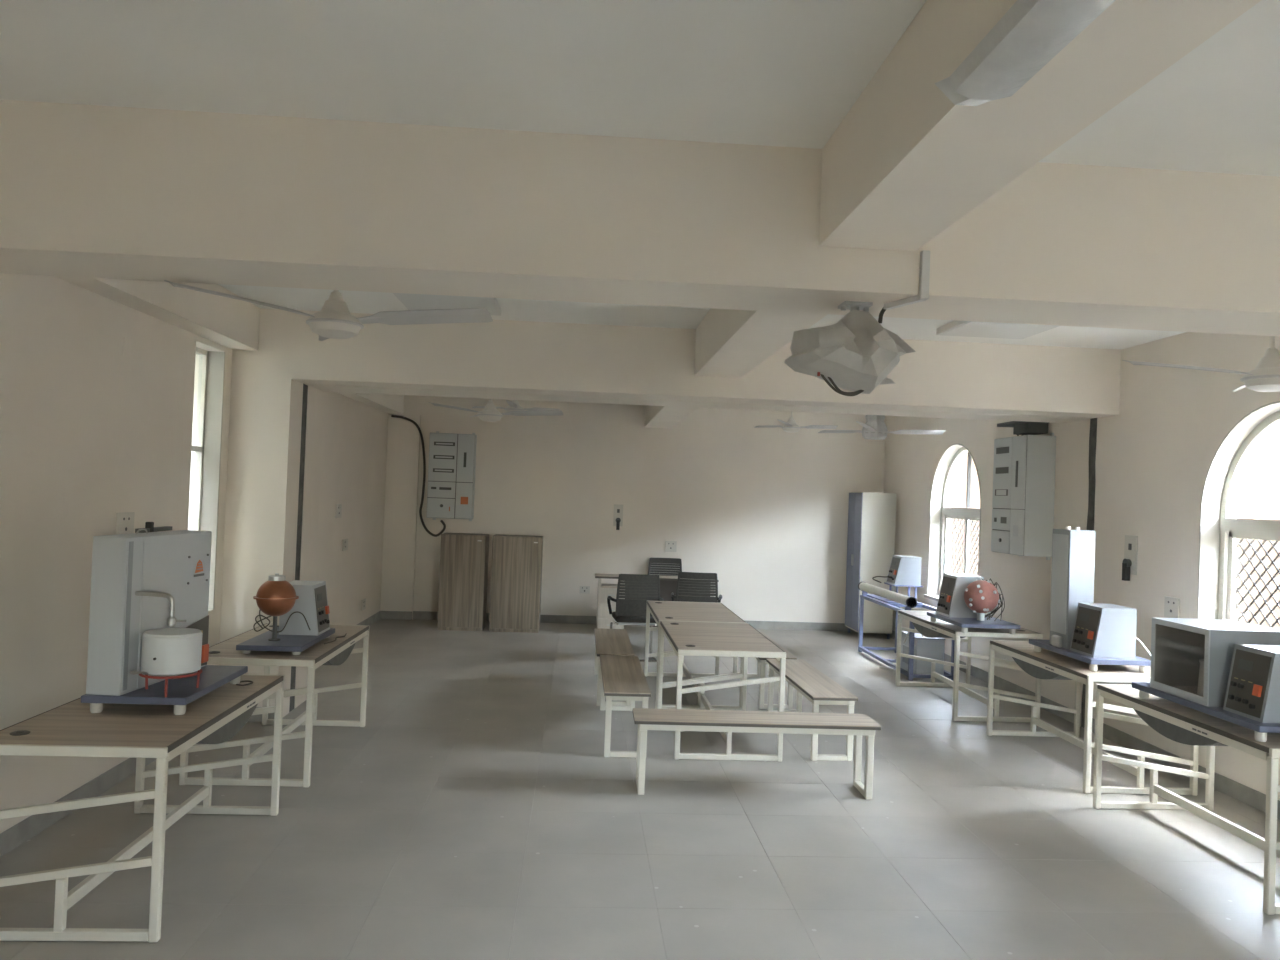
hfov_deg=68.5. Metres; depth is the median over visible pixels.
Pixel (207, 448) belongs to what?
window
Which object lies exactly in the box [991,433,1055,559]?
electrical panel
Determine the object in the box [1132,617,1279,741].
apparatus
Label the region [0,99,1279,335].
ceiling beam
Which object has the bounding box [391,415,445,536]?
cable
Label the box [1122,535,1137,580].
wall socket
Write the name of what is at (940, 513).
window
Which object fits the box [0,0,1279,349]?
ceiling
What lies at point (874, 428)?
ceiling fan
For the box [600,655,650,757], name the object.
bench
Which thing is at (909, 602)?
tube
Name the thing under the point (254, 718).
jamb
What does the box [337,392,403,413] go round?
trim
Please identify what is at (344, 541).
switch plate
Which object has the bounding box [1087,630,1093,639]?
switch
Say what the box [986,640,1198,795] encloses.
desk
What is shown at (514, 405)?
ceiling fan
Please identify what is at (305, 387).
trim
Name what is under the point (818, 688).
bench
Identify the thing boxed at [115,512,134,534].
wall socket
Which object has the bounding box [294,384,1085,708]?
trim
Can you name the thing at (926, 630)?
tray
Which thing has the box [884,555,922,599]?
meter box
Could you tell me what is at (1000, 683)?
baseboard
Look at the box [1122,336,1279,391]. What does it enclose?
ceiling fan
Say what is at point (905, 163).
ceiling beam
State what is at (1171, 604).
wall socket
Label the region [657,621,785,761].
desk
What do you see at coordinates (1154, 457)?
wall
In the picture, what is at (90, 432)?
wall
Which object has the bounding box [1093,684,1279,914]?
desk
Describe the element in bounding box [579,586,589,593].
wall socket
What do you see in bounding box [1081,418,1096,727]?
trim
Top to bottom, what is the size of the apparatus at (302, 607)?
0.475 m
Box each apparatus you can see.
[81,522,247,714]
[236,573,334,654]
[927,573,1020,634]
[1029,527,1150,672]
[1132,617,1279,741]
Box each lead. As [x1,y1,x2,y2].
[236,680,252,685]
[324,633,346,643]
[872,576,891,582]
[1136,638,1150,656]
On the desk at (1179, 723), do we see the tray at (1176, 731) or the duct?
the tray at (1176, 731)
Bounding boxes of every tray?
[196,704,257,743]
[323,643,354,664]
[912,622,963,637]
[1012,657,1071,679]
[1134,709,1226,745]
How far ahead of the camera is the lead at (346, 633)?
6.31 m
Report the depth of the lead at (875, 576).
10.81 m
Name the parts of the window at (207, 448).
frame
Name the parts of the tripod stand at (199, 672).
leg, leg, leg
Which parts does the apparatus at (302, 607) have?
stem, board, control panel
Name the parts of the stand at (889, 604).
leg, cross rail, rail, rail, leg, cross rail, leg, rail, cross rail, leg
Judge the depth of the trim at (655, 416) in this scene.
11.33 m
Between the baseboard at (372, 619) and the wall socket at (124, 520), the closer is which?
the wall socket at (124, 520)
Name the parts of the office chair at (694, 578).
armrest, post, backrest, panel, post, armrest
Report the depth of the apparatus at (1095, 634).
6.58 m
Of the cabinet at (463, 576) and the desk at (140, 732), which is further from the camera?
the cabinet at (463, 576)
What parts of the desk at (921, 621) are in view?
leg, floor rail, rail, stub post, leg, leg, floor rail, stub post, trim, leg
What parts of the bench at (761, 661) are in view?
leg, floor rail, leg, rail, leg, floor rail, seat, leg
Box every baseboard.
[0,758,156,856]
[357,611,380,625]
[381,611,411,619]
[413,611,855,631]
[881,630,1080,722]
[1092,718,1279,819]
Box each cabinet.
[437,533,488,630]
[489,534,542,632]
[845,492,896,638]
[900,630,944,674]
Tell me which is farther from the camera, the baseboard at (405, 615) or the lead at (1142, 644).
the baseboard at (405, 615)
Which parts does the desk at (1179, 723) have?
leg, trim, stub post, floor rail, rail, leg, leg, trim, floor rail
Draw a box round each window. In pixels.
[191,347,224,609]
[924,444,980,600]
[1197,401,1279,627]
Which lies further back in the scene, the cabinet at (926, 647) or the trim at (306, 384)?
the cabinet at (926, 647)
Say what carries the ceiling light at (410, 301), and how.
attached to the ceiling
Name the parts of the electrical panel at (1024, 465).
door, door, door, seam plate, handle, door, door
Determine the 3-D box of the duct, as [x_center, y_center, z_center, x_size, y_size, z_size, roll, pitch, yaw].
[3.605,-0.483,8.866,0.235,0.168,0.570,2,-1,-4]
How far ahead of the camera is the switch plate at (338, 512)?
10.26 m
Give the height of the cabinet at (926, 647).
0.534 m
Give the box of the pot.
[129,628,202,674]
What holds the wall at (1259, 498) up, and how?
on the ground
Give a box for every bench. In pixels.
[594,628,634,705]
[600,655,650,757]
[632,708,880,799]
[733,632,796,708]
[766,659,857,760]
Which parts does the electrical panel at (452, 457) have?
door, door, door, door, handle, door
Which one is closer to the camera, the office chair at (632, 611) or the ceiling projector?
the ceiling projector
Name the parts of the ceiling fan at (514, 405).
blade, blade, motor, blade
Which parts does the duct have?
duct lid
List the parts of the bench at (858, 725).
leg, leg, rail, seat, leg, floor rail, leg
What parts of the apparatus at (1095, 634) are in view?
control panel, board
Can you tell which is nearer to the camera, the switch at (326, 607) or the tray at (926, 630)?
the switch at (326, 607)
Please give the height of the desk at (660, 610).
0.758 m
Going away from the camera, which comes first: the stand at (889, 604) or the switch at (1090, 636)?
the switch at (1090, 636)
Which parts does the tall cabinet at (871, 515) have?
door, door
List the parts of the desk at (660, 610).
leg, rail, leg, floor rail, stub post, floor rail, trim, leg, leg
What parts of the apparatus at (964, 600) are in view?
control panel, board, stem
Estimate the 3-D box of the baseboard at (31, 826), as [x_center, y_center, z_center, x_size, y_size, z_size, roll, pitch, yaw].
[-2.827,1.672,1.814,0.012,0.110,10.420,2,-1,-4]
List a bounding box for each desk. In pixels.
[0,674,284,942]
[179,623,369,786]
[595,573,718,628]
[644,600,745,708]
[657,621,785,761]
[895,610,1042,721]
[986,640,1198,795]
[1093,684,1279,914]
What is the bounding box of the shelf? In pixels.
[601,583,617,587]
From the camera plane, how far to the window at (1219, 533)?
6.35 m
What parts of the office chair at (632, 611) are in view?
armrest, post, seat, backrest, panel, post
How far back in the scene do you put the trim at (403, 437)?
12.76 m
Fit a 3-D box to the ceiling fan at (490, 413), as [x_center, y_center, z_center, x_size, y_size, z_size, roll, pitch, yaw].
[-1.353,-0.882,9.213,1.229,0.640,1.264,2,-1,-4]
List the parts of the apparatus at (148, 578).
knob, board, control panel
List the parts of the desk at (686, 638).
leg, rail, leg, floor rail, stub post, trim, floor rail, stub post, trim, leg, leg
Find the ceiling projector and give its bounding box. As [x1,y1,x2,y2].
[784,301,915,395]
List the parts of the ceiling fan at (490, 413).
blade, motor, rod, blade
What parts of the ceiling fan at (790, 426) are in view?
blade, blade, motor, rod, blade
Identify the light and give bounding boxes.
[393,293,500,315]
[934,0,1114,105]
[936,320,1058,338]
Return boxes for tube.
[858,576,916,609]
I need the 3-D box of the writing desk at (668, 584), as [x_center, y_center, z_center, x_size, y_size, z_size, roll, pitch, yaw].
[0.192,1.630,12.197,1.580,0.750,0.415,2,-1,-4]
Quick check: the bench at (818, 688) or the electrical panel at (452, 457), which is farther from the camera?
the electrical panel at (452, 457)
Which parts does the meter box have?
control panel, board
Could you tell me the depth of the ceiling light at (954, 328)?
6.60 m
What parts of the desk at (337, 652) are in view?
leg, floor rail, stub post, trim, leg, leg, floor rail, stub post, trim, rail, leg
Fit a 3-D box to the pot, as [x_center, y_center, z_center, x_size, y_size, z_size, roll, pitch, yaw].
[-2.126,0.770,4.244,0.258,0.188,0.278,2,-1,-4]
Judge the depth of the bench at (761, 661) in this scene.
8.11 m
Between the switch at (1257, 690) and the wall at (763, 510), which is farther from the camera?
the wall at (763, 510)
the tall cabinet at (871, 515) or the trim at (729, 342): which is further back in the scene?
the tall cabinet at (871, 515)
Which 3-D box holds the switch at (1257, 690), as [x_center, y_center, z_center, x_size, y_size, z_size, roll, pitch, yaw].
[2.953,1.008,4.498,0.024,0.055,0.038,2,-1,-4]
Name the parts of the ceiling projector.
ceiling plate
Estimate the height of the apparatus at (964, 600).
0.442 m
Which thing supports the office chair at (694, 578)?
on the floor
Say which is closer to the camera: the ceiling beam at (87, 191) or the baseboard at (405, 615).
the ceiling beam at (87, 191)
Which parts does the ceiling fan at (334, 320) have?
blade, blade, motor, rod, blade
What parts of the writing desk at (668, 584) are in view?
panel, drawer, drawer, drawer, modesty panel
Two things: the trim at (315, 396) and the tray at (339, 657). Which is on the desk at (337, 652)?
the tray at (339, 657)
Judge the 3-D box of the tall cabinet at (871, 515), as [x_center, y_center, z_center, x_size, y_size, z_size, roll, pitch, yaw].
[3.124,1.147,12.816,0.490,1.950,0.620,2,-1,-4]
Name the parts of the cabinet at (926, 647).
plate, lid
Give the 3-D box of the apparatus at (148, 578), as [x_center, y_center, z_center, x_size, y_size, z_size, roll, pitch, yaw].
[-2.235,0.625,4.516,0.450,0.830,0.770,2,-1,-4]
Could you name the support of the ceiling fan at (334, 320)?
hanging from the ceiling
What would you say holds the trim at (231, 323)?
attached to the wall at (90, 432)
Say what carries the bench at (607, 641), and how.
on the floor
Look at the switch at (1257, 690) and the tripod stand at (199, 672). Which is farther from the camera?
the switch at (1257, 690)
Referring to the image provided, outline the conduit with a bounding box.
[878,250,929,322]
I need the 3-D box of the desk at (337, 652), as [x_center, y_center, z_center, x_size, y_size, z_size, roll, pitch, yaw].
[-2.365,1.437,6.275,0.750,0.758,1.470,2,-1,-4]
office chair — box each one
[607,574,663,661]
[648,558,681,626]
[671,572,721,602]
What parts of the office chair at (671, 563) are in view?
post, panel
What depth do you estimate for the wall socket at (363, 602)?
11.66 m
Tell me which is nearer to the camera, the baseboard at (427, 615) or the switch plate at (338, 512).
the switch plate at (338, 512)
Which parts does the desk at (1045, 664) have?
leg, stub post, floor rail, rail, leg, leg, trim, stub post, floor rail, leg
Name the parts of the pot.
lid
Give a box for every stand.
[139,669,201,696]
[858,594,954,680]
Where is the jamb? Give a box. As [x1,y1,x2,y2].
[247,707,274,721]
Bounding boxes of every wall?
[0,273,387,832]
[403,395,885,622]
[884,332,1279,800]
[950,424,1279,629]
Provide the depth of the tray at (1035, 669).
6.68 m
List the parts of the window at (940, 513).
sill, frame, sash, sash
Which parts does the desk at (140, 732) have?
stub post, floor rail, trim, leg, leg, floor rail, stub post, rail, trim, leg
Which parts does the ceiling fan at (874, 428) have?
blade, blade, blade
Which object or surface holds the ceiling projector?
hanging from the ceiling
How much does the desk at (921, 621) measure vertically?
0.758 m
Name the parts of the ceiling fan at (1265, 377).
blade, blade, motor, rod, down rod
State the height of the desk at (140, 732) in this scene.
0.758 m
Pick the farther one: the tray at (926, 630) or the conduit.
the tray at (926, 630)
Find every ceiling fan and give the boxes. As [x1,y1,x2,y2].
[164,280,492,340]
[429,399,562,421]
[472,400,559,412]
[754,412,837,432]
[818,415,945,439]
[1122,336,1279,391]
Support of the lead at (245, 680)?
on the desk at (140, 732)
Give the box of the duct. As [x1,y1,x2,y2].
[997,421,1048,435]
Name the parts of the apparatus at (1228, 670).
door frame, board, control panel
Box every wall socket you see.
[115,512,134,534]
[361,598,365,610]
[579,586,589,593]
[613,504,622,529]
[665,541,676,551]
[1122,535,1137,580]
[1164,596,1179,617]
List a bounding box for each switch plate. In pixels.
[335,504,341,517]
[342,539,347,550]
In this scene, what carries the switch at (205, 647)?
attached to the apparatus at (148, 578)
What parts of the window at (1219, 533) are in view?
frame, sash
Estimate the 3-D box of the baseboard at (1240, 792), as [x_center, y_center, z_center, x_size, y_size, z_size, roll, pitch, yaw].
[4.033,1.933,2.403,0.012,0.110,10.745,2,-1,-4]
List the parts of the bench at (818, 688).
leg, floor rail, rail, leg, seat, leg, floor rail, rail, leg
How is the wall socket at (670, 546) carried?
attached to the wall at (763, 510)
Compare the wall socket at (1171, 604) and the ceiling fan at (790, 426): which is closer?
the wall socket at (1171, 604)
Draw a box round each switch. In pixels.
[201,644,208,662]
[325,606,329,613]
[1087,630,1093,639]
[1252,684,1262,696]
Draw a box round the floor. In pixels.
[0,619,1279,959]
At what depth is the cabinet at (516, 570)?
11.96 m
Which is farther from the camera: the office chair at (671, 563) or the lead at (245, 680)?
the office chair at (671, 563)
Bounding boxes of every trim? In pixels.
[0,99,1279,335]
[55,276,259,350]
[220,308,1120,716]
[289,384,307,711]
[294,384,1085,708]
[306,384,1090,418]
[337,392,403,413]
[380,414,420,618]
[644,405,697,428]
[694,308,827,377]
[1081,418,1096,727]
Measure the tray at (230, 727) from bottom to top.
0.085 m
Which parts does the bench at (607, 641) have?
leg, leg, seat, floor rail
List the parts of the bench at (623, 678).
leg, leg, floor rail, floor rail, seat, rail, leg, leg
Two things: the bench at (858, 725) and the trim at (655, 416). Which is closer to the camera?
the bench at (858, 725)
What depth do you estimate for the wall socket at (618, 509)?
12.94 m

